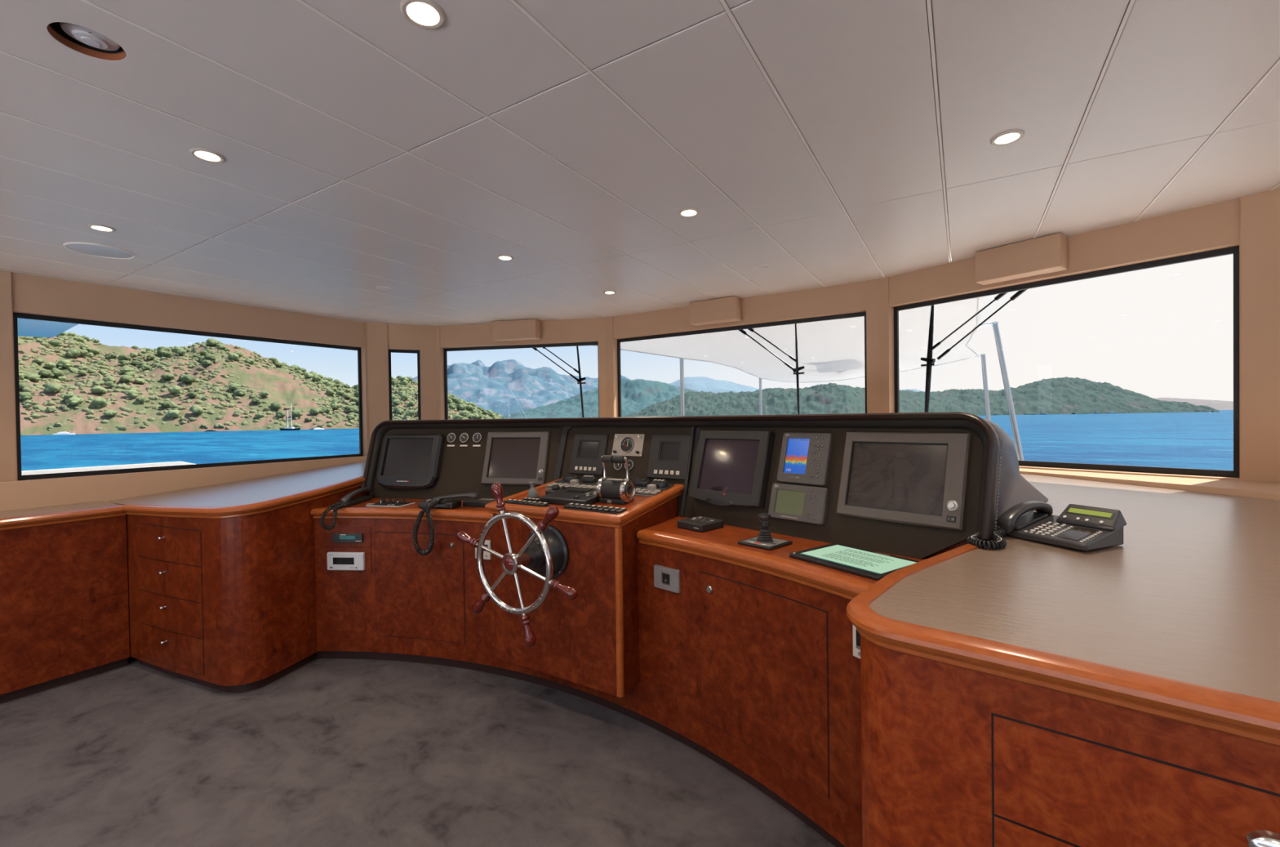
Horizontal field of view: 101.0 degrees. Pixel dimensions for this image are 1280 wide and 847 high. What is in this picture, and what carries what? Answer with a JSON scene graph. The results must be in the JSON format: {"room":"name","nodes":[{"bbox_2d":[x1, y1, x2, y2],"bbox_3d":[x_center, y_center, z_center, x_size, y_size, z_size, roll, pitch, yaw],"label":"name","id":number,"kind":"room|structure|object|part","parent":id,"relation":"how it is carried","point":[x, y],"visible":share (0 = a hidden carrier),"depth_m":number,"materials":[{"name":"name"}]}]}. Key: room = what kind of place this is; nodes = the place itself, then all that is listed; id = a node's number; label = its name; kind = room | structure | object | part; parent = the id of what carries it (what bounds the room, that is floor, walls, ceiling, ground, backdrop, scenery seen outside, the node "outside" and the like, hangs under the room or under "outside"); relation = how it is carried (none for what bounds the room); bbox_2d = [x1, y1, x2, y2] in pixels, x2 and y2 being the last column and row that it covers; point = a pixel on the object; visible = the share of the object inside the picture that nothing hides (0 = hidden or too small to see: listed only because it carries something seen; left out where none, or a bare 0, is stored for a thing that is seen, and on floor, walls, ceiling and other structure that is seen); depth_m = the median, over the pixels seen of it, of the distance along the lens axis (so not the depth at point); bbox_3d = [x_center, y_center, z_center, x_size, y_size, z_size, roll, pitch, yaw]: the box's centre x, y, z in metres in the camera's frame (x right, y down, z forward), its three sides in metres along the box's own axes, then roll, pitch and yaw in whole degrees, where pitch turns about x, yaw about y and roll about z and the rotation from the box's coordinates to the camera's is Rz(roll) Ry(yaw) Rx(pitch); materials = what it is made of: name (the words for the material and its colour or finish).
{"room":"control cabin","nodes":[
{"label":"control cabin","id":0,"kind":"room"},
{"bbox_2d":[0,270,368,481],"bbox_3d":[-4.349,0.250,2.652,0.430,2.360,5.976,0,1,31],"label":"wall","id":1,"kind":"structure","parent":0,"point":[22,293],"depth_m":3.71,"materials":[{"name":"paint"}]},
{"bbox_2d":[13,311,363,479],"bbox_3d":[-3.312,-0.187,4.207,0.137,1.054,2.178,0,1,31],"label":"window","id":2,"kind":"structure","parent":1,"relation":"in","point":[93,397],"depth_m":3.93,"materials":[{"name":"clear glass"}]},
{"bbox_2d":[366,322,438,443],"bbox_3d":[-2.348,0.193,5.262,0.441,2.360,0.579,0,1,31],"label":"wall","id":3,"kind":"structure","parent":0,"point":[381,337],"depth_m":5.17,"materials":[{"name":"paint"}]},
{"bbox_2d":[388,348,421,420],"bbox_3d":[-2.353,-0.227,5.285,0.178,1.020,0.250,0,1,31],"label":"window","id":4,"kind":"structure","parent":3,"relation":"in","point":[404,365],"depth_m":5.28,"materials":[{"name":"clear glass"}]},
{"bbox_2d":[0,656,835,846],"bbox_3d":[-1.148,1.426,1.317,7.150,0.050,7.200,0,1,31],"label":"floor","id":5,"kind":"structure","parent":0,"point":[329,752],"depth_m":2.12,"materials":[{"name":"grey carpet"}]},
{"bbox_2d":[0,500,129,703],"bbox_3d":[-4.181,0.974,1.429,0.455,0.935,4.040,0,1,31],"label":"base cabinet","id":6,"kind":"object","parent":5,"relation":"on","point":[64,614],"visible":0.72,"depth_m":2.83,"materials":[{"name":"brown wood"}]},
{"bbox_3d":[-4.025,0.535,1.325,0.075,0.058,4.040,0,1,31],"label":"capping rail","id":7,"kind":"part","parent":6,"relation":"part of","materials":[{"name":"brown wood"}]},
{"bbox_2d":[106,461,369,693],"bbox_3d":[-1.360,0.855,3.725,2.870,1.045,2.875,0,1,31],"label":"base cabinet","id":8,"kind":"object","parent":5,"relation":"on","point":[221,577],"visible":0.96,"depth_m":2.85,"materials":[{"name":"brown wood"}]},
{"bbox_3d":[-2.600,0.621,2.861,0.032,0.020,0.029,0,1,25],"label":"knob","id":9,"kind":"part","parent":8,"relation":"part of","materials":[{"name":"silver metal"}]},
{"bbox_3d":[-2.598,0.809,2.864,0.032,0.020,0.029,0,1,25],"label":"knob","id":10,"kind":"part","parent":8,"relation":"part of","materials":[{"name":"silver metal"}]},
{"bbox_3d":[-2.595,0.999,2.866,0.032,0.020,0.029,0,1,25],"label":"knob","id":11,"kind":"part","parent":8,"relation":"part of","materials":[{"name":"silver metal"}]},
{"bbox_3d":[-2.593,1.188,2.868,0.032,0.020,0.029,0,1,25],"label":"knob","id":12,"kind":"part","parent":8,"relation":"part of","materials":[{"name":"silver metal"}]},
{"bbox_3d":[-2.573,0.657,2.872,0.618,0.183,0.013,-1,1,24],"label":"drawer","id":13,"kind":"part","parent":8,"relation":"part of","materials":[{"name":"brown wood"}]},
{"bbox_3d":[-2.571,0.846,2.874,0.618,0.185,0.013,-1,1,24],"label":"drawer","id":14,"kind":"part","parent":8,"relation":"part of","materials":[{"name":"brown wood"}]},
{"bbox_3d":[-2.568,1.035,2.876,0.618,0.184,0.013,-1,1,24],"label":"drawer","id":15,"kind":"part","parent":8,"relation":"part of","materials":[{"name":"brown wood"}]},
{"bbox_3d":[-2.565,1.224,2.879,0.618,0.183,0.013,-1,1,24],"label":"drawer","id":16,"kind":"part","parent":8,"relation":"part of","materials":[{"name":"brown wood"}]},
{"bbox_3d":[-2.233,0.438,3.017,1.311,0.156,0.784,-1,1,-28],"label":"edge trim","id":17,"kind":"part","parent":8,"relation":"part of","materials":[{"name":"brown wood"}]},
{"bbox_2d":[311,477,926,846],"bbox_3d":[-0.390,0.851,2.623,3.495,1.050,0.856,0,1,31],"label":"console","id":18,"kind":"object","parent":5,"relation":"on","point":[752,666],"depth_m":2.29,"materials":[{"name":"brown wood"}]},
{"bbox_2d":[327,551,364,570],"bbox_3d":[-1.703,0.797,3.056,0.222,0.104,0.024,-1,1,4],"label":"thermostat","id":19,"kind":"object","parent":18,"relation":"attached to","point":[335,560],"visible":1,"depth_m":3.05,"materials":[{"name":"white plastic"}]},
{"bbox_2d":[320,486,372,529],"bbox_3d":[-1.767,0.510,3.222,0.101,0.188,0.485,-1,1,0],"label":"telephone handset","id":20,"kind":"object","parent":18,"relation":"on","point":[346,500],"visible":1,"depth_m":3.16,"materials":[{"name":"black plastic"}]},
{"bbox_3d":[-1.767,0.534,3.046,0.100,0.142,0.133,-1,1,0],"label":"coiled cord","id":21,"kind":"part","parent":20,"relation":"part of","materials":[{"name":"black plastic"}]},
{"bbox_2d":[332,533,363,542],"bbox_3d":[-1.696,0.664,3.062,0.186,0.054,0.013,-1,1,5],"label":"radio","id":22,"kind":"object","parent":18,"relation":"attached to","point":[336,537],"visible":1,"depth_m":3.06,"materials":[{"name":"black plastic"}]},
{"bbox_3d":[-1.698,0.659,3.067,0.282,0.116,0.009,-1,1,5],"label":"equipment panel","id":23,"kind":"part","parent":18,"relation":"part of","materials":[{"name":"black plastic"}]},
{"bbox_3d":[-1.696,0.795,3.069,0.282,0.148,0.009,-1,1,5],"label":"equipment panel","id":24,"kind":"part","parent":18,"relation":"part of","materials":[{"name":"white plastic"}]},
{"bbox_2d":[365,497,414,506],"bbox_3d":[-1.526,0.477,3.212,0.255,0.035,0.144,-1,1,15],"label":"switch plate","id":25,"kind":"object","parent":18,"relation":"on","point":[383,503],"visible":1,"depth_m":3.19,"materials":[{"name":"white plastic"}]},
{"bbox_3d":[-1.516,0.491,3.210,0.236,0.006,0.144,-1,1,15],"label":"plate","id":26,"kind":"part","parent":25,"relation":"part of","materials":[{"name":"white plastic"}]},
{"bbox_3d":[-1.516,0.488,3.210,0.224,0.001,0.132,-1,1,15],"label":"plate","id":27,"kind":"part","parent":25,"relation":"part of","materials":[{"name":"metal"}]},
{"bbox_3d":[-1.441,0.472,3.212,0.032,0.028,0.032,-1,1,15],"label":"knob","id":28,"kind":"part","parent":25,"relation":"part of","materials":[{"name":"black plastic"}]},
{"bbox_3d":[-1.293,0.518,2.979,1.291,0.058,0.128,-1,1,13],"label":"edge trim","id":29,"kind":"part","parent":18,"relation":"part of","materials":[{"name":"brown wood"}]},
{"bbox_3d":[-1.250,0.925,2.996,0.569,0.597,0.019,-1,1,13],"label":"door","id":30,"kind":"part","parent":18,"relation":"part of","materials":[{"name":"brown wood"}]},
{"bbox_2d":[412,492,479,555],"bbox_3d":[-1.126,0.564,2.996,0.349,0.319,0.262,-1,1,13],"label":"handset","id":31,"kind":"object","parent":18,"relation":"on","point":[438,502],"visible":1,"depth_m":2.94,"materials":[{"name":"black plastic"}]},
{"bbox_3d":[-1.171,0.577,2.980,0.140,0.296,0.210,-1,1,13],"label":"coiled cord","id":32,"kind":"part","parent":31,"relation":"part of","materials":[{"name":"black plastic"}]},
{"bbox_2d":[462,497,496,506],"bbox_3d":[-0.918,0.470,3.157,0.215,0.034,0.170,-1,1,19],"label":"control box","id":33,"kind":"object","parent":18,"relation":"on","point":[481,501],"visible":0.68,"depth_m":3.10,"materials":[{"name":"black plastic"}]},
{"bbox_2d":[475,539,492,559],"bbox_3d":[-0.851,0.684,2.865,0.100,0.104,0.020,-1,1,21],"label":"switch plate","id":34,"kind":"object","parent":18,"relation":"attached to","point":[486,555],"visible":0.36,"depth_m":2.85,"materials":[{"name":"beige plastic"}]},
{"bbox_2d":[456,482,577,646],"bbox_3d":[-0.494,0.596,2.345,0.687,0.681,0.257,0,1,31],"label":"steering wheel","id":35,"kind":"object","parent":18,"relation":"attached to","point":[545,551],"visible":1,"depth_m":2.28,"materials":[{"name":"silver metal"}]},
{"bbox_3d":[-0.562,0.392,2.592,0.263,0.022,0.054,0,1,31],"label":"push button strip","id":36,"kind":"part","parent":18,"relation":"part of","materials":[{"name":"plastic"}]},
{"bbox_3d":[-0.544,0.384,2.650,0.100,0.020,0.029,0,1,31],"label":"push button strip","id":37,"kind":"part","parent":18,"relation":"part of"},
{"bbox_2d":[527,481,540,498],"bbox_3d":[-0.553,0.342,2.718,0.068,0.093,0.078,0,1,31],"label":"joystick","id":38,"kind":"object","parent":18,"relation":"on","point":[532,492],"visible":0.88,"depth_m":2.70,"materials":[{"name":"plastic"}]},
{"bbox_2d":[545,484,565,494],"bbox_3d":[-0.430,0.346,2.747,0.105,0.062,0.086,0,1,31],"label":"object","id":39,"kind":"object","parent":18,"relation":"on","point":[555,487],"visible":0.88,"depth_m":2.73,"materials":[{"name":"black plastic"}]},
{"bbox_3d":[-0.438,0.332,2.747,0.042,0.024,0.042,0,7,31],"label":"knob","id":40,"kind":"part","parent":39,"relation":"part of","materials":[{"name":"black plastic"}]},
{"bbox_2d":[540,486,599,505],"bbox_3d":[-0.316,0.356,2.626,0.285,0.069,0.228,0,1,31],"label":"controller","id":41,"kind":"object","parent":18,"relation":"on","point":[586,495],"visible":0.87,"depth_m":2.57,"materials":[{"name":"black plastic"}]},
{"bbox_3d":[-0.310,0.338,2.670,0.110,0.002,0.080,0,7,31],"label":"screen glass","id":42,"kind":"part","parent":41,"relation":"part of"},
{"bbox_2d":[544,479,596,488],"bbox_3d":[-0.319,0.333,2.837,0.440,0.052,0.092,0,1,31],"label":"control panel","id":43,"kind":"object","parent":18,"relation":"on","point":[573,482],"visible":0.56,"depth_m":2.88,"materials":[{"name":"black plastic"}]},
{"bbox_2d":[554,473,614,485],"bbox_3d":[-0.284,0.315,2.942,0.430,0.061,0.102,0,1,31],"label":"bank","id":44,"kind":"object","parent":18,"relation":"on","point":[592,480],"visible":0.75,"depth_m":2.93,"materials":[{"name":"black plastic"}]},
{"bbox_3d":[-0.273,0.383,2.685,0.813,0.121,0.602,0,1,31],"label":"edge trim","id":45,"kind":"part","parent":18,"relation":"part of","materials":[{"name":"brown wood"}]},
{"bbox_3d":[-0.206,0.387,2.401,0.324,0.023,0.062,0,1,31],"label":"push button strip","id":46,"kind":"part","parent":18,"relation":"part of","materials":[{"name":"plastic"}]},
{"bbox_2d":[595,454,635,504],"bbox_3d":[-0.120,0.263,2.518,0.160,0.235,0.139,0,1,31],"label":"throttle","id":47,"kind":"object","parent":18,"relation":"on","point":[613,491],"visible":1,"depth_m":2.49,"materials":[{"name":"black plastic"}]},
{"bbox_3d":[-0.174,0.214,2.552,0.023,0.121,0.028,0,7,31],"label":"lever","id":48,"kind":"part","parent":47,"relation":"part of","materials":[{"name":"silver metal"}]},
{"bbox_3d":[-0.065,0.214,2.485,0.023,0.121,0.028,0,7,31],"label":"lever","id":49,"kind":"part","parent":47,"relation":"part of","materials":[{"name":"silver metal"}]},
{"bbox_3d":[-0.088,0.805,2.267,0.034,0.729,0.034,0,1,31],"label":"corner post","id":50,"kind":"part","parent":18,"relation":"part of","materials":[{"name":"brown wood"}]},
{"bbox_2d":[322,497,926,583],"bbox_3d":[-0.384,0.495,2.637,3.495,0.018,0.814,0,1,31],"label":"shelf","id":51,"kind":"object","parent":18,"relation":"attached to","point":[722,541],"depth_m":2.27,"materials":[{"name":"brown wood"}]},
{"bbox_2d":[634,484,662,497],"bbox_3d":[0.028,0.331,2.625,0.153,0.052,0.092,0,1,31],"label":"alarm keypad","id":52,"kind":"object","parent":18,"relation":"on","point":[651,490],"visible":0.85,"depth_m":2.61,"materials":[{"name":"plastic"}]},
{"bbox_3d":[0.030,0.346,2.628,0.153,0.010,0.080,0,7,31],"label":"plate","id":53,"kind":"part","parent":52,"relation":"part of","materials":[{"name":"black plastic"}]},
{"bbox_2d":[634,477,674,490],"bbox_3d":[0.053,0.313,2.735,0.230,0.061,0.102,0,1,31],"label":"bank","id":54,"kind":"object","parent":18,"relation":"on","point":[639,482],"visible":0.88,"depth_m":2.71,"materials":[{"name":"black plastic"}]},
{"bbox_2d":[653,564,679,593],"bbox_3d":[0.114,0.664,2.259,0.141,0.098,0.012,0,1,43],"label":"socket plate","id":55,"kind":"object","parent":18,"relation":"attached to","point":[667,578],"visible":1,"depth_m":2.25,"materials":[{"name":"silver metal"}]},
{"bbox_2d":[677,515,724,532],"bbox_3d":[0.279,0.460,2.430,0.161,0.037,0.154,-1,1,-42],"label":"remote control","id":56,"kind":"object","parent":18,"relation":"on","point":[698,523],"visible":1,"depth_m":2.39,"materials":[{"name":"black plastic"}]},
{"bbox_2d":[360,411,1048,558],"bbox_3d":[-0.045,0.220,3.130,3.975,0.518,1.306,0,1,31],"label":"panel","id":57,"kind":"object","parent":18,"relation":"on","point":[995,485],"visible":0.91,"depth_m":2.36,"materials":[{"name":"plastic"}]},
{"bbox_2d":[377,434,445,488],"bbox_3d":[-1.524,0.252,3.496,0.450,0.364,0.151,-1,1,15],"label":"monitor","id":58,"kind":"object","parent":57,"relation":"attached to","point":[407,461],"visible":1,"depth_m":3.48,"materials":[{"name":"black plastic"}]},
{"bbox_2d":[447,432,456,446],"bbox_3d":[-1.245,0.106,3.484,0.066,0.089,0.034,-1,1,15],"label":"gauge","id":59,"kind":"object","parent":57,"relation":"attached to","point":[451,437],"visible":1,"depth_m":3.49,"materials":[{"name":"silver metal"}]},
{"bbox_2d":[459,432,469,446],"bbox_3d":[-1.152,0.105,3.459,0.066,0.089,0.034,-1,1,15],"label":"gauge","id":60,"kind":"object","parent":57,"relation":"attached to","point":[464,437],"visible":1,"depth_m":3.46,"materials":[{"name":"silver metal"}]},
{"bbox_3d":[-1.149,0.249,3.429,1.352,0.484,0.149,-1,1,15],"label":"dash panel","id":61,"kind":"part","parent":57,"relation":"part of","materials":[{"name":"plastic"}]},
{"bbox_2d":[472,432,482,446],"bbox_3d":[-1.060,0.104,3.433,0.066,0.089,0.034,-1,1,15],"label":"gauge","id":62,"kind":"object","parent":57,"relation":"attached to","point":[477,437],"visible":1,"depth_m":3.44,"materials":[{"name":"silver metal"}]},
{"bbox_2d":[480,431,550,484],"bbox_3d":[-0.784,0.215,3.308,0.429,0.339,0.136,-1,1,15],"label":"display","id":63,"kind":"object","parent":57,"relation":"attached to","point":[511,457],"visible":0.99,"depth_m":3.31,"materials":[{"name":"grey plastic"}]},
{"bbox_2d":[568,433,608,475],"bbox_3d":[-0.307,0.180,3.124,0.247,0.238,0.083,0,1,33],"label":"display","id":64,"kind":"object","parent":57,"relation":"attached to","point":[588,451],"visible":1,"depth_m":3.12,"materials":[{"name":"black plastic"}]},
{"bbox_2d":[613,462,623,470],"bbox_3d":[-0.122,0.234,2.989,0.060,0.060,0.026,0,1,33],"label":"gauge","id":65,"kind":"object","parent":57,"relation":"attached to","point":[618,466],"visible":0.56,"depth_m":2.99,"materials":[{"name":"silver metal"}]},
{"bbox_3d":[-0.111,0.239,2.994,0.886,0.484,0.149,0,1,33],"label":"dash panel","id":66,"kind":"part","parent":57,"relation":"part of","materials":[{"name":"plastic"}]},
{"bbox_2d":[611,433,644,456],"bbox_3d":[-0.074,0.118,2.984,0.205,0.130,0.062,0,1,33],"label":"indicator","id":67,"kind":"object","parent":57,"relation":"attached to","point":[624,444],"visible":0.98,"depth_m":2.99,"materials":[{"name":"silver metal"}]},
{"bbox_2d":[624,459,634,470],"bbox_3d":[-0.060,0.232,2.949,0.060,0.060,0.026,0,1,33],"label":"gauge","id":68,"kind":"object","parent":57,"relation":"attached to","point":[631,464],"visible":0.58,"depth_m":2.95,"materials":[{"name":"silver metal"}]},
{"bbox_2d":[646,433,691,479],"bbox_3d":[0.155,0.175,2.822,0.244,0.237,0.083,0,1,33],"label":"display","id":69,"kind":"object","parent":57,"relation":"attached to","point":[668,458],"visible":1,"depth_m":2.82,"materials":[{"name":"black plastic"}]},
{"bbox_2d":[688,430,775,507],"bbox_3d":[0.429,0.216,2.528,0.151,0.365,0.416,-1,1,-42],"label":"monitor","id":70,"kind":"object","parent":57,"relation":"attached to","point":[731,468],"visible":1,"depth_m":2.49,"materials":[{"name":"black plastic"}]},
{"bbox_2d":[768,482,829,524],"bbox_3d":[0.667,0.337,2.236,0.069,0.154,0.260,-1,1,-42],"label":"navigator","id":71,"kind":"object","parent":57,"relation":"attached to","point":[793,502],"visible":1,"depth_m":2.22,"materials":[{"name":"grey plastic"}]},
{"bbox_2d":[777,431,833,486],"bbox_3d":[0.706,0.149,2.268,0.088,0.223,0.229,-1,1,-42],"label":"echo sounder","id":72,"kind":"object","parent":57,"relation":"attached to","point":[805,458],"visible":1,"depth_m":2.25,"materials":[{"name":"grey plastic"}]},
{"bbox_3d":[0.719,0.236,2.250,0.149,0.484,1.325,-1,1,-42],"label":"dash panel","id":73,"kind":"part","parent":57,"relation":"part of","materials":[{"name":"plastic"}]},
{"bbox_2d":[835,431,972,530],"bbox_3d":[0.959,0.196,1.958,0.136,0.338,0.444,-1,1,-42],"label":"display","id":74,"kind":"object","parent":57,"relation":"attached to","point":[920,478],"visible":1,"depth_m":1.94,"materials":[{"name":"grey plastic"}]},
{"bbox_2d":[946,515,955,522],"bbox_3d":[1.056,0.324,1.790,0.004,0.020,0.028,20,-13,-40],"label":"switch","id":75,"kind":"object","parent":74,"relation":"attached to","point":[949,518],"depth_m":1.79,"materials":[{"name":"black plastic"}]},
{"bbox_3d":[1.059,0.279,1.793,0.016,0.038,0.038,20,-13,-40],"label":"tuning knob","id":76,"kind":"part","parent":74,"relation":"part of","materials":[{"name":"metal"}]},
{"bbox_3d":[0.273,0.659,2.094,0.009,0.030,0.030,-1,1,-42],"label":"lock knob","id":77,"kind":"part","parent":18,"relation":"part of","materials":[{"name":"metal"}]},
{"bbox_3d":[0.361,0.507,1.974,0.107,0.058,1.073,-1,1,-39],"label":"edge trim","id":78,"kind":"part","parent":18,"relation":"part of","materials":[{"name":"brown wood"}]},
{"bbox_3d":[0.428,0.900,1.917,0.019,0.594,0.577,-1,1,-38],"label":"door","id":79,"kind":"part","parent":18,"relation":"part of","materials":[{"name":"brown wood"}]},
{"bbox_2d":[737,512,792,550],"bbox_3d":[0.497,0.418,2.102,0.156,0.122,0.156,-1,1,-42],"label":"joystick","id":80,"kind":"object","parent":18,"relation":"on","point":[764,540],"visible":1,"depth_m":2.08,"materials":[{"name":"black plastic"}]},
{"bbox_3d":[0.498,0.474,2.103,0.156,0.010,0.156,-1,1,-42],"label":"plate","id":81,"kind":"part","parent":80,"relation":"part of","materials":[{"name":"black plastic"}]},
{"bbox_3d":[0.498,0.469,2.103,0.132,0.001,0.132,-1,1,-42],"label":"plate","id":82,"kind":"part","parent":80,"relation":"part of","materials":[{"name":"metal"}]},
{"bbox_3d":[0.497,0.389,2.102,0.052,0.064,0.052,-1,1,-42],"label":"handle","id":83,"kind":"part","parent":80,"relation":"part of","materials":[{"name":"black plastic"}]},
{"bbox_2d":[789,542,919,580],"bbox_3d":[0.747,0.472,1.833,0.274,0.014,0.356,-1,1,-34],"label":"clipboard","id":84,"kind":"object","parent":18,"relation":"on","point":[871,564],"visible":0.94,"depth_m":1.81,"materials":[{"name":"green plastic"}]},
{"bbox_2d":[853,624,860,658],"bbox_3d":[0.662,0.643,1.551,0.022,0.104,0.075,-1,1,-30],"label":"wall control","id":85,"kind":"object","parent":18,"relation":"attached to","point":[856,635],"visible":0.35,"depth_m":1.57,"materials":[{"name":"beige plastic"}]},
{"bbox_2d":[846,473,1279,846],"bbox_3d":[1.101,0.829,2.221,2.880,1.061,2.850,0,1,31],"label":"base cabinet","id":86,"kind":"object","parent":5,"relation":"on","point":[1024,692],"visible":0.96,"depth_m":1.04,"materials":[{"name":"brown wood"}]},
{"bbox_3d":[0.991,0.848,0.760,0.800,0.200,0.006,0,1,38],"label":"drawer","id":87,"kind":"part","parent":86,"relation":"part of","materials":[{"name":"brown wood"}]},
{"bbox_2d":[966,500,1126,551],"bbox_3d":[1.244,0.324,1.648,0.405,0.117,0.267,-1,1,-22],"label":"desk telephone","id":88,"kind":"object","parent":86,"relation":"on","point":[1078,526],"visible":0.9,"depth_m":1.66,"materials":[{"name":"grey plastic"}]},
{"bbox_3d":[1.107,0.360,1.687,0.106,0.049,0.203,0,1,33],"label":"coiled cord","id":89,"kind":"part","parent":88,"relation":"part of","materials":[{"name":"black plastic"}]},
{"bbox_3d":[0.994,0.432,0.896,0.839,0.099,1.553,-1,1,-17],"label":"edge trim","id":90,"kind":"part","parent":86,"relation":"part of","materials":[{"name":"brown wood"}]},
{"bbox_3d":[0.989,0.648,0.758,0.795,0.187,0.103,0,1,31],"label":"drawer","id":91,"kind":"part","parent":86,"relation":"part of","materials":[{"name":"brown wood"}]},
{"bbox_3d":[0.940,0.629,0.774,0.066,0.044,0.029,0,1,39],"label":"knob","id":92,"kind":"part","parent":86,"relation":"part of","materials":[{"name":"silver metal"}]},
{"bbox_2d":[435,317,606,419],"bbox_3d":[-1.166,0.177,5.226,1.688,2.360,0.716,0,1,31],"label":"wall","id":93,"kind":"structure","parent":0,"point":[582,330],"depth_m":5.12,"materials":[{"name":"paint"}]},
{"bbox_2d":[492,318,540,341],"bbox_3d":[-1.194,-0.899,5.095,0.450,0.180,0.124,-1,1,11],"label":"motor","id":94,"kind":"object","parent":93,"relation":"attached to","point":[520,329],"visible":1,"depth_m":5.04,"materials":[{"name":"plastic"}]},
{"bbox_2d":[444,341,599,419],"bbox_3d":[-1.186,-0.253,5.249,1.556,1.050,0.594,0,1,31],"label":"window","id":95,"kind":"structure","parent":93,"relation":"in","point":[559,380],"depth_m":5.24,"materials":[{"name":"clear glass"}]},
{"bbox_2d":[0,0,1279,325],"bbox_3d":[-1.176,-1.009,1.356,7.390,0.121,7.320,0,1,31],"label":"ceiling","id":96,"kind":"structure","parent":0,"point":[364,147],"depth_m":1.80,"materials":[{"name":"paint"}]},
{"bbox_2d":[46,22,125,60],"bbox_3d":[-1.371,-0.978,1.310,0.137,0.061,0.137,0,1,31],"label":"smoke detector","id":97,"kind":"object","parent":96,"relation":"hanging from","point":[84,40],"visible":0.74,"depth_m":1.32,"materials":[{"name":"plastic"}]},
{"bbox_2d":[62,241,136,258],"bbox_3d":[-2.937,-0.940,2.875,0.280,0.007,0.280,0,1,31],"label":"ceiling speaker","id":98,"kind":"object","parent":96,"relation":"attached to","point":[87,248],"visible":1,"depth_m":2.86,"materials":[{"name":"white plastic"}]},
{"bbox_2d":[86,223,115,231],"bbox_3d":[-2.593,-0.941,2.542,0.098,0.007,0.098,0,1,31],"label":"recessed light","id":99,"kind":"object","parent":96,"relation":"in","point":[95,226],"visible":1,"depth_m":2.54,"materials":[{"name":"white"}]},
{"bbox_2d":[189,147,225,162],"bbox_3d":[-1.531,-0.948,1.868,0.098,0.007,0.098,0,1,31],"label":"recessed light","id":100,"kind":"object","parent":96,"relation":"in","point":[205,154],"visible":1,"depth_m":1.86,"materials":[{"name":"white"}]},
{"bbox_2d":[376,285,391,289],"bbox_3d":[-1.830,-0.966,3.765,0.094,0.005,0.094,0,1,31],"label":"recessed light","id":101,"kind":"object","parent":96,"relation":"attached to","point":[381,287],"depth_m":3.76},
{"bbox_2d":[400,0,445,28],"bbox_3d":[-0.505,-0.955,1.228,0.098,0.007,0.098,0,1,31],"label":"recessed light","id":102,"kind":"object","parent":96,"relation":"in","point":[423,14],"visible":1,"depth_m":1.23,"materials":[{"name":"beige plastic"}]},
{"bbox_2d":[496,254,513,260],"bbox_3d":[-0.791,-0.972,3.095,0.098,0.007,0.098,0,1,31],"label":"recessed light","id":103,"kind":"object","parent":96,"relation":"in","point":[504,257],"visible":1,"depth_m":3.09,"materials":[{"name":"white"}]},
{"bbox_2d":[603,290,616,293],"bbox_3d":[-0.229,-0.989,3.988,0.098,0.007,0.098,0,1,31],"label":"recessed light","id":104,"kind":"object","parent":96,"relation":"in","point":[605,291],"visible":1,"depth_m":3.98,"materials":[{"name":"white"}]},
{"bbox_2d":[678,208,699,217],"bbox_3d":[0.227,-0.978,2.451,0.098,0.007,0.098,0,1,31],"label":"recessed light","id":105,"kind":"object","parent":96,"relation":"in","point":[686,212],"visible":1,"depth_m":2.45,"materials":[{"name":"white"}]},
{"bbox_2d":[754,263,769,268],"bbox_3d":[0.776,-0.997,3.353,0.094,0.005,0.094,0,1,31],"label":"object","id":106,"kind":"structure","parent":96,"relation":"attached to","point":[762,265],"depth_m":3.35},
{"bbox_2d":[990,129,1024,145],"bbox_3d":[1.268,-0.986,1.823,0.098,0.007,0.098,0,1,31],"label":"recessed light","id":107,"kind":"object","parent":96,"relation":"in","point":[1007,137],"visible":1,"depth_m":1.82,"materials":[{"name":"white"}]},
{"bbox_2d":[604,279,879,417],"bbox_3d":[0.719,0.161,4.409,2.382,2.360,0.155,0,1,31],"label":"wall","id":108,"kind":"structure","parent":0,"point":[860,296],"depth_m":4.10,"materials":[{"name":"paint"}]},
{"bbox_2d":[689,295,741,325],"bbox_3d":[0.613,-0.915,4.314,0.405,0.180,0.124,0,1,33],"label":"motor","id":109,"kind":"object","parent":108,"relation":"attached to","point":[724,309],"visible":1,"depth_m":4.25,"materials":[{"name":"plastic"}]},
{"bbox_2d":[617,311,866,417],"bbox_3d":[0.728,-0.275,4.424,2.212,1.060,0.062,0,1,31],"label":"window","id":110,"kind":"structure","parent":108,"relation":"in","point":[815,365],"depth_m":4.31,"materials":[{"name":"clear glass"}]},
{"bbox_2d":[878,187,1279,483],"bbox_3d":[2.283,0.154,3.029,1.730,2.360,0.771,0,1,31],"label":"wall","id":111,"kind":"structure","parent":0,"point":[1251,222],"depth_m":2.42,"materials":[{"name":"paint"}]},
{"bbox_2d":[0,455,1279,511],"bbox_3d":[-1.132,0.415,1.345,7.056,0.210,7.098,0,1,31],"label":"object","id":112,"kind":"structure","parent":111,"relation":"attached to","point":[35,493],"depth_m":3.16,"materials":[{"name":"beige"}]},
{"bbox_2d":[974,232,1067,284],"bbox_3d":[2.145,-0.921,2.985,0.124,0.180,0.410,-1,1,-37],"label":"motor","id":113,"kind":"object","parent":111,"relation":"attached to","point":[1046,254],"visible":1,"depth_m":2.93,"materials":[{"name":"plastic"}]},
{"bbox_2d":[893,245,1239,477],"bbox_3d":[2.278,-0.283,3.067,1.506,1.065,0.608,0,1,31],"label":"window","id":114,"kind":"structure","parent":111,"relation":"in","point":[1135,367],"depth_m":2.83,"materials":[{"name":"clear glass"}]}
]}

